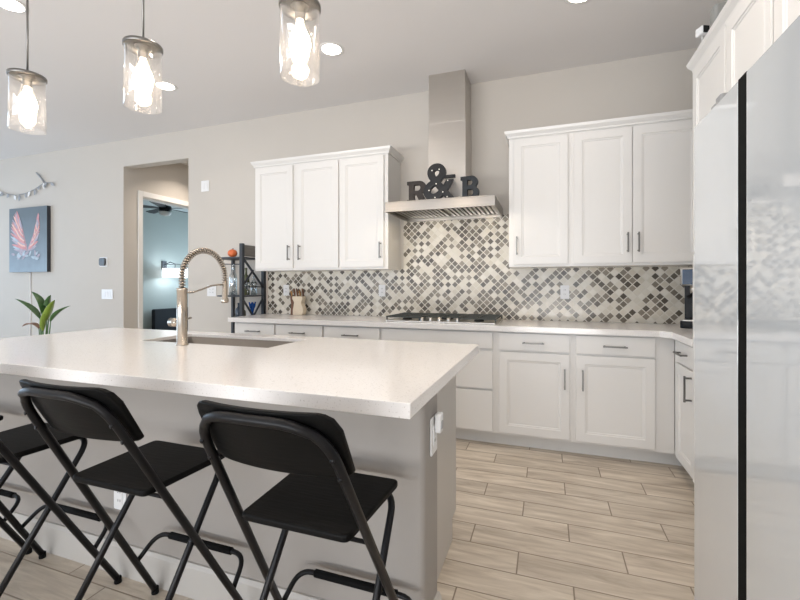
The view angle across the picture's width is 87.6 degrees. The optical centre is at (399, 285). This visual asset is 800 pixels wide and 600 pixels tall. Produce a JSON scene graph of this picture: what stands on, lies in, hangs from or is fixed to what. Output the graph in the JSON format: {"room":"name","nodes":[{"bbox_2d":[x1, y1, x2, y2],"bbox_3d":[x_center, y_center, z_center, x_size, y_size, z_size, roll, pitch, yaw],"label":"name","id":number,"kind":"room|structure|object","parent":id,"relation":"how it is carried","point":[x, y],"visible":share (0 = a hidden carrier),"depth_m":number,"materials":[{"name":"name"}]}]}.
{"room":"kitchen","nodes":[
{"label":"kitchen","id":0,"kind":"room"},
{"bbox_2d":[132,163,188,328],"bbox_3d":[-3.057,-0.315,6.655,0.120,3.050,2.680,0,0,19],"label":"wall","id":1,"kind":"structure","parent":0,"point":[171,180],"depth_m":5.62,"materials":[{"name":"paint"}]},
{"bbox_2d":[138,190,188,330],"bbox_3d":[-3.303,-0.020,5.932,0.138,2.460,1.007,0,0,19],"label":"door frame","id":2,"kind":"structure","parent":1,"relation":"in","point":[142,195],"depth_m":5.49,"materials":[{"name":"white paint"}]},
{"bbox_2d":[143,208,187,328],"bbox_3d":[-4.902,-0.160,7.782,0.120,2.740,3.580,0,0,19],"label":"wall","id":3,"kind":"structure","parent":0,"point":[165,238],"depth_m":8.18,"materials":[{"name":"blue paint"}]},
{"bbox_2d":[161,261,187,277],"bbox_3d":[-4.430,-0.328,8.157,0.519,0.325,0.440,0,0,19],"label":"wall lamp","id":4,"kind":"object","parent":3,"relation":"attached to","point":[166,272],"visible":0.81,"depth_m":7.97,"materials":[{"name":"glass"}]},
{"bbox_2d":[143,200,187,212],"bbox_3d":[-3.941,-1.580,7.507,2.114,0.100,3.700,0,0,19],"label":"ceiling","id":5,"kind":"structure","parent":0,"point":[145,202],"depth_m":7.92,"materials":[{"name":"white paint"}]},
{"bbox_2d":[143,201,187,215],"bbox_3d":[-3.922,-1.350,7.062,1.256,0.360,1.207,0,0,19],"label":"ceiling fan","id":6,"kind":"object","parent":5,"relation":"hanging from","point":[164,210],"visible":0.62,"depth_m":6.94,"materials":[{"name":"black paint"}]},
{"bbox_2d":[0,438,693,599],"bbox_3d":[-3.049,1.260,3.248,11.090,0.100,12.300,0,0,19],"label":"floor","id":7,"kind":"structure","parent":0,"point":[529,523],"depth_m":2.00,"materials":[{"name":"beige tile"}]},
{"bbox_2d":[0,415,31,554],"bbox_3d":[-1.990,0.734,1.724,0.495,0.952,0.540,0,0,19],"label":"bar stool","id":8,"kind":"object","parent":7,"relation":"on","point":[4,525],"visible":0.82,"depth_m":1.85,"materials":[{"name":"black paint"}]},
{"bbox_2d":[16,292,68,334],"bbox_3d":[-3.611,0.632,4.219,0.408,1.155,0.389,0,0,43],"label":"potted plant","id":9,"kind":"object","parent":7,"relation":"on","point":[46,306],"visible":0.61,"depth_m":4.21,"materials":[{"name":"green plant"}]},
{"bbox_2d":[0,423,121,596],"bbox_3d":[-1.457,0.734,1.537,0.495,0.952,0.540,0,0,19],"label":"bar stool","id":10,"kind":"object","parent":7,"relation":"on","point":[16,443],"visible":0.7,"depth_m":1.57,"materials":[{"name":"black paint"}]},
{"bbox_2d":[17,379,243,599],"bbox_3d":[-0.829,0.734,1.323,0.495,0.952,0.540,0,0,19],"label":"bar stool","id":11,"kind":"object","parent":7,"relation":"on","point":[97,413],"visible":0.94,"depth_m":1.25,"materials":[{"name":"black paint"}]},
{"bbox_2d":[152,308,176,329],"bbox_3d":[-4.414,0.825,8.549,0.090,0.770,1.450,0,0,19],"label":"headboard","id":12,"kind":"object","parent":7,"relation":"on","point":[160,317],"visible":0.22,"depth_m":8.00,"materials":[{"name":"fabric"}]},
{"bbox_2d":[0,374,455,599],"bbox_3d":[-0.967,0.774,2.109,2.525,0.872,0.827,0,0,19],"label":"kitchen island","id":13,"kind":"object","parent":7,"relation":"on","point":[398,449],"visible":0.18,"depth_m":1.59,"materials":[{"name":"paint"}]},
{"bbox_2d":[114,491,126,509],"bbox_3d":[-1.180,0.885,1.757,0.070,0.115,0.009,0,0,19],"label":"wall outlet","id":14,"kind":"object","parent":13,"relation":"attached to","point":[120,498],"visible":0.46,"depth_m":1.75,"materials":[{"name":"white plastic"}]},
{"bbox_2d":[116,491,121,504],"bbox_3d":[-1.181,0.885,1.755,0.033,0.068,0.004,0,0,19],"label":"socket","id":15,"kind":"object","parent":14,"relation":"attached to","point":[118,494],"depth_m":1.75,"materials":[{"name":"white plastic"}]},
{"bbox_2d":[0,328,478,418],"bbox_3d":[-1.001,0.317,2.010,2.575,0.041,1.125,0,0,19],"label":"island countertop","id":16,"kind":"structure","parent":13,"relation":"on","point":[387,378],"depth_m":1.57,"materials":[{"name":"white stone"}]},
{"bbox_2d":[167,248,228,345],"bbox_3d":[-1.065,0.045,2.230,0.103,0.501,0.345,0,0,19],"label":"faucet","id":17,"kind":"object","parent":16,"relation":"on","point":[181,322],"visible":1,"depth_m":2.09,"materials":[{"name":"silver metal"}]},
{"bbox_2d":[159,336,291,347],"bbox_3d":[-0.967,0.431,2.294,0.828,0.237,0.338,0,0,19],"label":"sink","id":18,"kind":"object","parent":16,"relation":"in","point":[195,340],"visible":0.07,"depth_m":2.47,"materials":[{"name":"metal"}]},
{"bbox_2d":[430,413,436,456],"bbox_3d":[0.116,0.505,1.417,0.009,0.125,0.075,0,0,19],"label":"wall outlet","id":19,"kind":"object","parent":13,"relation":"attached to","point":[433,435],"visible":0.86,"depth_m":1.40,"materials":[{"name":"white plastic"}]},
{"bbox_2d":[433,425,435,445],"bbox_3d":[0.118,0.505,1.416,0.004,0.068,0.033,0,0,19],"label":"socket","id":20,"kind":"object","parent":19,"relation":"attached to","point":[434,433],"depth_m":1.41,"materials":[{"name":"white plastic"}]},
{"bbox_2d":[435,412,442,432],"bbox_3d":[0.134,0.465,1.421,0.022,0.066,0.040,0,0,19],"label":"plug","id":21,"kind":"object","parent":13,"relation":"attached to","point":[439,415],"visible":1,"depth_m":1.40,"materials":[{"name":"white plastic"}]},
{"bbox_2d":[217,243,265,332],"bbox_3d":[-1.731,0.390,4.438,0.442,1.640,0.376,0,0,19],"label":"metal rack","id":22,"kind":"object","parent":7,"relation":"on","point":[244,250],"visible":0.42,"depth_m":4.33,"materials":[{"name":"metal"}]},
{"bbox_2d":[228,248,236,256],"bbox_3d":[-1.736,-0.347,4.323,0.090,0.096,0.090,0,0,42],"label":"pumpkin","id":23,"kind":"object","parent":22,"relation":"on","point":[232,253],"visible":0.89,"depth_m":4.29,"materials":[{"name":"orange"}]},
{"bbox_2d":[235,303,238,316],"bbox_3d":[-1.660,0.258,4.285,0.060,0.170,0.060,0,0,19],"label":"bottle","id":24,"kind":"object","parent":22,"relation":"on","point":[237,308],"visible":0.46,"depth_m":4.26,"materials":[{"name":"clear glass"}]},
{"bbox_2d":[221,257,254,260],"bbox_3d":[-1.733,-0.290,4.439,0.410,0.014,0.340,0,0,19],"label":"shelf","id":25,"kind":"object","parent":22,"relation":"attached to","point":[223,258],"depth_m":4.29,"materials":[{"name":"metal"}]},
{"bbox_2d":[217,295,261,296],"bbox_3d":[-1.733,0.105,4.439,0.410,0.014,0.340,0,0,19],"label":"shelf","id":26,"kind":"object","parent":22,"relation":"attached to","point":[217,295],"depth_m":4.30,"materials":[{"name":"metal"}]},
{"bbox_2d":[245,268,249,294],"bbox_3d":[-1.638,-0.048,4.437,0.072,0.290,0.072,0,0,19],"label":"bottle","id":27,"kind":"object","parent":22,"relation":"on","point":[247,292],"visible":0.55,"depth_m":4.42,"materials":[{"name":"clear glass"}]},
{"bbox_2d":[248,302,255,313],"bbox_3d":[-1.584,0.256,4.471,0.088,0.173,0.080,0,0,-29],"label":"ornament","id":28,"kind":"object","parent":22,"relation":"on","point":[252,305],"visible":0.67,"depth_m":4.46,"materials":[{"name":"blue glass"}]},
{"bbox_2d":[235,322,275,334],"bbox_3d":[-1.256,0.774,4.118,0.463,0.872,0.650,0,0,19],"label":"drawer","id":29,"kind":"object","parent":7,"relation":"on","point":[240,327],"visible":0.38,"depth_m":3.84,"materials":[{"name":"paint"}]},
{"bbox_2d":[276,324,323,336],"bbox_3d":[-0.804,0.774,3.958,0.495,0.872,0.650,0,0,19],"label":"base cabinet","id":30,"kind":"object","parent":7,"relation":"on","point":[281,329],"visible":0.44,"depth_m":3.68,"materials":[{"name":"paint"}]},
{"bbox_2d":[197,400,411,599],"bbox_3d":[-0.230,0.734,1.111,0.495,0.952,0.540,0,0,19],"label":"bar stool","id":31,"kind":"object","parent":7,"relation":"on","point":[322,495],"visible":1,"depth_m":1.00,"materials":[{"name":"black paint"}]},
{"bbox_2d":[324,325,380,339],"bbox_3d":[-0.318,0.774,3.787,0.536,0.872,0.650,0,0,19],"label":"base cabinet","id":32,"kind":"object","parent":7,"relation":"on","point":[351,332],"visible":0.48,"depth_m":3.51,"materials":[{"name":"paint"}]},
{"bbox_2d":[381,327,496,442],"bbox_3d":[0.380,0.774,3.562,0.929,0.872,0.610,0,0,19],"label":"base cabinet","id":33,"kind":"object","parent":7,"relation":"on","point":[476,381],"visible":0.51,"depth_m":3.18,"materials":[{"name":"paint"}]},
{"bbox_2d":[228,313,692,346],"bbox_3d":[0.399,0.317,3.312,4.210,0.041,1.068,0,0,19],"label":"countertop","id":34,"kind":"structure","parent":33,"relation":"on","point":[684,335],"depth_m":3.23,"materials":[{"name":"white stone"}]},
{"bbox_2d":[290,288,305,314],"bbox_3d":[-1.051,0.160,4.294,0.163,0.272,0.070,0,0,19],"label":"knife block","id":35,"kind":"object","parent":34,"relation":"on","point":[298,307],"visible":1,"depth_m":4.26,"materials":[{"name":"beige wood"}]},
{"bbox_2d":[386,312,502,324],"bbox_3d":[0.390,0.273,3.574,0.910,0.046,0.510,0,0,19],"label":"cooktop","id":36,"kind":"object","parent":34,"relation":"in","point":[492,319],"visible":1,"depth_m":3.44,"materials":[{"name":"metal"}]},
{"bbox_2d":[386,317,502,324],"bbox_3d":[0.390,0.289,3.574,0.910,0.012,0.510,0,0,19],"label":"tray","id":37,"kind":"object","parent":36,"relation":"attached to","point":[399,319],"depth_m":3.40,"materials":[{"name":"metal"}]},
{"bbox_2d":[680,268,692,328],"bbox_3d":[2.105,0.086,2.938,0.200,0.420,0.323,0,0,41],"label":"espresso machine","id":38,"kind":"object","parent":34,"relation":"on","point":[686,274],"visible":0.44,"depth_m":2.94,"materials":[{"name":"black paint"}]},
{"bbox_2d":[496,331,572,451],"bbox_3d":[1.063,0.774,3.300,0.534,0.872,0.650,0,0,19],"label":"base cabinet","id":39,"kind":"object","parent":7,"relation":"on","point":[534,371],"visible":0.99,"depth_m":3.04,"materials":[{"name":"paint"}]},
{"bbox_2d":[572,334,681,465],"bbox_3d":[1.643,0.774,3.096,0.697,0.872,0.650,0,0,19],"label":"base cabinet","id":40,"kind":"object","parent":7,"relation":"on","point":[623,386],"visible":0.93,"depth_m":2.85,"materials":[{"name":"paint"}]},
{"bbox_2d":[673,340,692,478],"bbox_3d":[1.982,0.774,2.438,0.645,0.872,0.473,0,0,19],"label":"base cabinet","id":41,"kind":"object","parent":7,"relation":"on","point":[683,353],"visible":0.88,"depth_m":2.50,"materials":[{"name":"paint"}]},
{"bbox_2d":[693,0,773,481],"bbox_3d":[1.757,0.010,1.822,0.671,2.400,0.835,0,0,19],"label":"tall cabinet","id":42,"kind":"object","parent":7,"relation":"on","point":[748,33],"visible":0.03,"depth_m":1.85,"materials":[{"name":"paint"}]},
{"bbox_2d":[686,0,741,72],"bbox_3d":[1.571,-1.212,1.259,0.647,0.055,2.090,0,0,19],"label":"crown molding","id":43,"kind":"structure","parent":42,"relation":"attached to","point":[729,8],"depth_m":1.99,"materials":[{"name":"paint"}]},
{"bbox_2d":[694,15,799,599],"bbox_3d":[1.322,0.304,0.938,0.870,1.812,0.892,0,0,19],"label":"refrigerator","id":44,"kind":"object","parent":7,"relation":"on","point":[747,147],"visible":1,"depth_m":1.09,"materials":[{"name":"grey metal"}]},
{"bbox_2d":[0,48,696,439],"bbox_3d":[-2.447,-0.315,4.955,10.930,3.050,0.120,0,0,19],"label":"wall","id":45,"kind":"structure","parent":0,"point":[89,199],"depth_m":4.73,"materials":[{"name":"paint"}]},
{"bbox_2d":[0,172,53,200],"bbox_3d":[-5.468,-1.388,5.928,1.649,0.376,0.033,0,0,19],"label":"garland","id":46,"kind":"object","parent":45,"relation":"attached to","point":[39,175],"visible":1,"depth_m":5.79,"materials":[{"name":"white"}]},
{"bbox_2d":[9,206,50,271],"bbox_3d":[-5.178,-0.645,5.826,0.810,0.900,0.053,0,0,19],"label":"picture","id":47,"kind":"object","parent":45,"relation":"attached to","point":[29,227],"visible":1,"depth_m":5.79,"materials":[{"name":"grey"}]},
{"bbox_2d":[30,272,30,335],"bbox_3d":[-5.183,0.310,5.849,0.015,1.000,0.012,0,0,19],"label":"power cord","id":48,"kind":"object","parent":47,"relation":"hanging from","point":[30,272],"visible":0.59,"depth_m":5.84,"materials":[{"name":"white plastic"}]},
{"bbox_2d":[99,257,107,266],"bbox_3d":[-3.825,-0.310,5.362,0.150,0.120,0.028,0,0,19],"label":"thermostat","id":49,"kind":"object","parent":45,"relation":"attached to","point":[103,261],"visible":1,"depth_m":5.35,"materials":[{"name":"white plastic"}]},
{"bbox_2d":[102,289,112,298],"bbox_3d":[-3.756,0.105,5.348,0.200,0.125,0.009,0,0,19],"label":"light switch","id":50,"kind":"object","parent":45,"relation":"attached to","point":[106,293],"visible":1,"depth_m":5.34,"materials":[{"name":"white plastic"}]},
{"bbox_2d":[201,180,208,191],"bbox_3d":[-2.251,-1.155,4.817,0.115,0.125,0.009,0,0,19],"label":"wall sensor","id":51,"kind":"object","parent":45,"relation":"attached to","point":[204,184],"visible":1,"depth_m":4.82,"materials":[{"name":"white plastic"}]},
{"bbox_2d":[207,285,215,295],"bbox_3d":[-2.162,0.055,4.786,0.130,0.125,0.009,0,0,19],"label":"wall outlet","id":52,"kind":"object","parent":45,"relation":"attached to","point":[211,291],"visible":0.85,"depth_m":4.79,"materials":[{"name":"white plastic"}]},
{"bbox_2d":[267,272,267,312],"bbox_3d":[-1.439,0.066,4.530,0.017,0.461,0.012,0,0,19],"label":"trim","id":53,"kind":"structure","parent":45,"relation":"attached to","point":[267,272],"depth_m":4.52,"materials":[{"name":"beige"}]},
{"bbox_2d":[283,285,288,295],"bbox_3d":[-1.212,0.045,4.441,0.070,0.115,0.009,0,0,19],"label":"wall outlet","id":54,"kind":"object","parent":45,"relation":"attached to","point":[285,287],"visible":1,"depth_m":4.44,"materials":[{"name":"white plastic"}]},
{"bbox_2d":[255,159,350,271],"bbox_3d":[-0.963,-0.671,4.162,0.947,1.038,0.389,0,0,19],"label":"upper cabinet","id":55,"kind":"object","parent":45,"relation":"attached to","point":[297,206],"visible":0.98,"depth_m":4.00,"materials":[{"name":"paint"}]},
{"bbox_2d":[250,145,403,167],"bbox_3d":[-0.731,-1.212,4.093,1.500,0.055,0.365,0,0,19],"label":"crown molding","id":56,"kind":"structure","parent":55,"relation":"on","point":[389,149],"depth_m":3.90,"materials":[{"name":"paint"}]},
{"bbox_2d":[340,153,399,270],"bbox_3d":[-0.288,-0.671,3.925,0.483,1.038,0.389,0,0,19],"label":"upper cabinet","id":57,"kind":"object","parent":45,"relation":"attached to","point":[369,235],"visible":0.98,"depth_m":3.79,"materials":[{"name":"paint"}]},
{"bbox_2d":[379,285,385,296],"bbox_3d":[-0.175,0.045,4.076,0.070,0.115,0.009,0,0,19],"label":"wall outlet","id":58,"kind":"object","parent":45,"relation":"attached to","point":[382,288],"visible":1,"depth_m":4.07,"materials":[{"name":"white plastic"}]},
{"bbox_2d":[385,69,502,221],"bbox_3d":[0.394,-1.224,3.568,0.890,1.232,0.590,0,0,19],"label":"range hood","id":59,"kind":"object","parent":45,"relation":"attached to","point":[449,127],"visible":1,"depth_m":3.58,"materials":[{"name":"metal"}]},
{"bbox_2d":[407,181,425,200],"bbox_3d":[0.145,-0.782,3.480,0.173,0.181,0.033,0,0,19],"label":"letter","id":60,"kind":"object","parent":59,"relation":"on","point":[412,193],"visible":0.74,"depth_m":3.47,"materials":[{"name":"grey metal"}]},
{"bbox_2d":[423,163,455,198],"bbox_3d":[0.320,-0.844,3.381,0.265,0.300,0.047,0,0,19],"label":"ampersand","id":61,"kind":"object","parent":59,"relation":"on","point":[435,181],"visible":0.96,"depth_m":3.37,"materials":[{"name":"metal"}]},
{"bbox_2d":[460,176,479,196],"bbox_3d":[0.561,-0.786,3.343,0.150,0.188,0.033,0,0,27],"label":"letter","id":62,"kind":"object","parent":59,"relation":"on","point":[465,187],"visible":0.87,"depth_m":3.33,"materials":[{"name":"metal"}]},
{"bbox_2d":[268,214,692,323],"bbox_3d":[0.395,-0.170,3.323,4.245,0.931,1.070,0,0,19],"label":"backsplash","id":63,"kind":"structure","parent":45,"relation":"attached to","point":[451,266],"depth_m":3.77,"materials":[{"name":"tile"}]},
{"bbox_2d":[509,132,570,268],"bbox_3d":[1.143,-0.671,3.420,0.462,1.038,0.389,0,0,19],"label":"upper cabinet","id":64,"kind":"object","parent":45,"relation":"attached to","point":[539,166],"visible":1,"depth_m":3.28,"materials":[{"name":"paint"}]},
{"bbox_2d":[504,109,692,146],"bbox_3d":[1.554,-1.212,3.288,1.395,0.055,0.365,0,0,19],"label":"crown molding","id":65,"kind":"structure","parent":64,"relation":"on","point":[681,114],"depth_m":3.12,"materials":[{"name":"paint"}]},
{"bbox_2d":[560,285,568,298],"bbox_3d":[1.393,0.052,3.523,0.070,0.115,0.009,0,0,19],"label":"wall outlet","id":66,"kind":"object","parent":45,"relation":"attached to","point":[564,289],"visible":1,"depth_m":3.52,"materials":[{"name":"white plastic"}]},
{"bbox_2d":[563,288,566,295],"bbox_3d":[1.392,0.052,3.521,0.033,0.068,0.004,0,0,19],"label":"socket","id":67,"kind":"object","parent":66,"relation":"attached to","point":[564,289],"depth_m":3.52,"materials":[{"name":"white plastic"}]},
{"bbox_2d":[569,118,693,267],"bbox_3d":[1.931,-0.671,3.142,1.208,1.038,0.389,0,0,19],"label":"upper cabinet","id":68,"kind":"object","parent":45,"relation":"attached to","point":[632,185],"visible":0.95,"depth_m":3.06,"materials":[{"name":"paint"}]},
{"bbox_2d":[0,0,727,159],"bbox_3d":[-3.760,-1.890,1.230,11.090,0.100,8.020,0,0,19],"label":"ceiling","id":69,"kind":"structure","parent":0,"point":[222,57],"depth_m":3.26,"materials":[{"name":"white paint"}]},
{"bbox_2d":[0,0,25,13],"bbox_3d":[-2.550,-1.838,2.723,0.196,0.004,0.196,0,0,19],"label":"recessed light","id":70,"kind":"object","parent":69,"relation":"in","point":[15,6],"visible":0.89,"depth_m":2.74,"materials":[{"name":"beige plastic"}]},
{"bbox_2d":[6,0,47,133],"bbox_3d":[-2.006,-1.340,2.244,0.166,1.000,0.166,0,0,37],"label":"pendant light","id":71,"kind":"object","parent":69,"relation":"hanging from","point":[26,102],"visible":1,"depth_m":2.23,"materials":[{"name":"beige"}]},
{"bbox_2d":[18,74,35,88],"bbox_3d":[-2.006,-1.098,2.244,0.072,0.056,0.072,0,0,19],"label":"socket","id":72,"kind":"object","parent":71,"relation":"attached to","point":[27,79],"depth_m":2.23,"materials":[{"name":"silver metal"}]},
{"bbox_2d":[122,0,162,113],"bbox_3d":[-1.210,-1.340,1.964,0.166,1.000,0.166,0,0,37],"label":"pendant light","id":73,"kind":"object","parent":69,"relation":"hanging from","point":[145,48],"visible":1,"depth_m":1.95,"materials":[{"name":"beige"}]},
{"bbox_2d":[134,43,151,60],"bbox_3d":[-1.210,-1.098,1.964,0.072,0.056,0.072,0,0,19],"label":"socket","id":74,"kind":"object","parent":73,"relation":"attached to","point":[143,49],"depth_m":1.95,"materials":[{"name":"silver metal"}]},
{"bbox_2d":[153,81,176,90],"bbox_3d":[-2.158,-1.838,3.836,0.196,0.004,0.196,0,0,19],"label":"recessed light","id":75,"kind":"object","parent":69,"relation":"in","point":[167,86],"visible":0.99,"depth_m":3.82,"materials":[{"name":"beige"}]},
{"bbox_2d":[279,0,320,85],"bbox_3d":[-0.403,-1.340,1.679,0.166,1.000,0.166,0,0,37],"label":"pendant light","id":76,"kind":"object","parent":69,"relation":"hanging from","point":[301,11],"visible":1,"depth_m":1.67,"materials":[{"name":"clear glass"}]},
{"bbox_2d":[291,0,308,21],"bbox_3d":[-0.403,-1.098,1.679,0.072,0.056,0.072,0,0,19],"label":"socket","id":77,"kind":"object","parent":76,"relation":"attached to","point":[299,8],"depth_m":1.66,"materials":[{"name":"silver metal"}]},
{"bbox_2d":[319,42,343,55],"bbox_3d":[-0.533,-1.838,3.241,0.196,0.004,0.196,0,0,19],"label":"recessed light","id":78,"kind":"object","parent":69,"relation":"in","point":[327,48],"visible":0.99,"depth_m":3.24,"materials":[{"name":"white paint"}]},
{"bbox_2d":[564,0,588,4],"bbox_3d":[1.139,-1.838,2.631,0.196,0.004,0.196,0,0,19],"label":"recessed light","id":79,"kind":"object","parent":69,"relation":"in","point":[571,2],"visible":1,"depth_m":2.69,"materials":[{"name":"beige plastic"}]},
{"bbox_3d":[1.348,-0.315,-0.539,0.120,3.050,7.720,0,0,19],"label":"wall","id":80,"kind":"structure","parent":0,"visible":0},
{"bbox_2d":[774,0,799,41],"bbox_3d":[1.426,-0.920,0.883,0.671,0.540,1.135,0,0,19],"label":"upper cabinet","id":81,"kind":"object","parent":80,"relation":"attached to","point":[786,12],"visible":0.39,"depth_m":1.42,"materials":[{"name":"paint"}]},
{"bbox_3d":[1.587,-1.215,1.254,0.560,0.048,1.980,0,0,19],"label":"board","id":82,"kind":"object","parent":81,"relation":"on","visible":0},
{"bbox_2d":[696,25,709,39],"bbox_3d":[1.645,-1.322,2.266,0.044,0.165,0.053,0,0,-6],"label":"security camera","id":83,"kind":"object","parent":82,"relation":"on","point":[701,32],"visible":0.57,"depth_m":2.25,"materials":[{"name":"white plastic"}]},
{"bbox_2d":[710,2,725,27],"bbox_3d":[1.703,-1.362,2.215,0.080,0.245,0.080,0,0,19],"label":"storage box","id":84,"kind":"object","parent":82,"relation":"on","point":[714,12],"visible":0.23,"depth_m":2.19,"materials":[{"name":"grey"}]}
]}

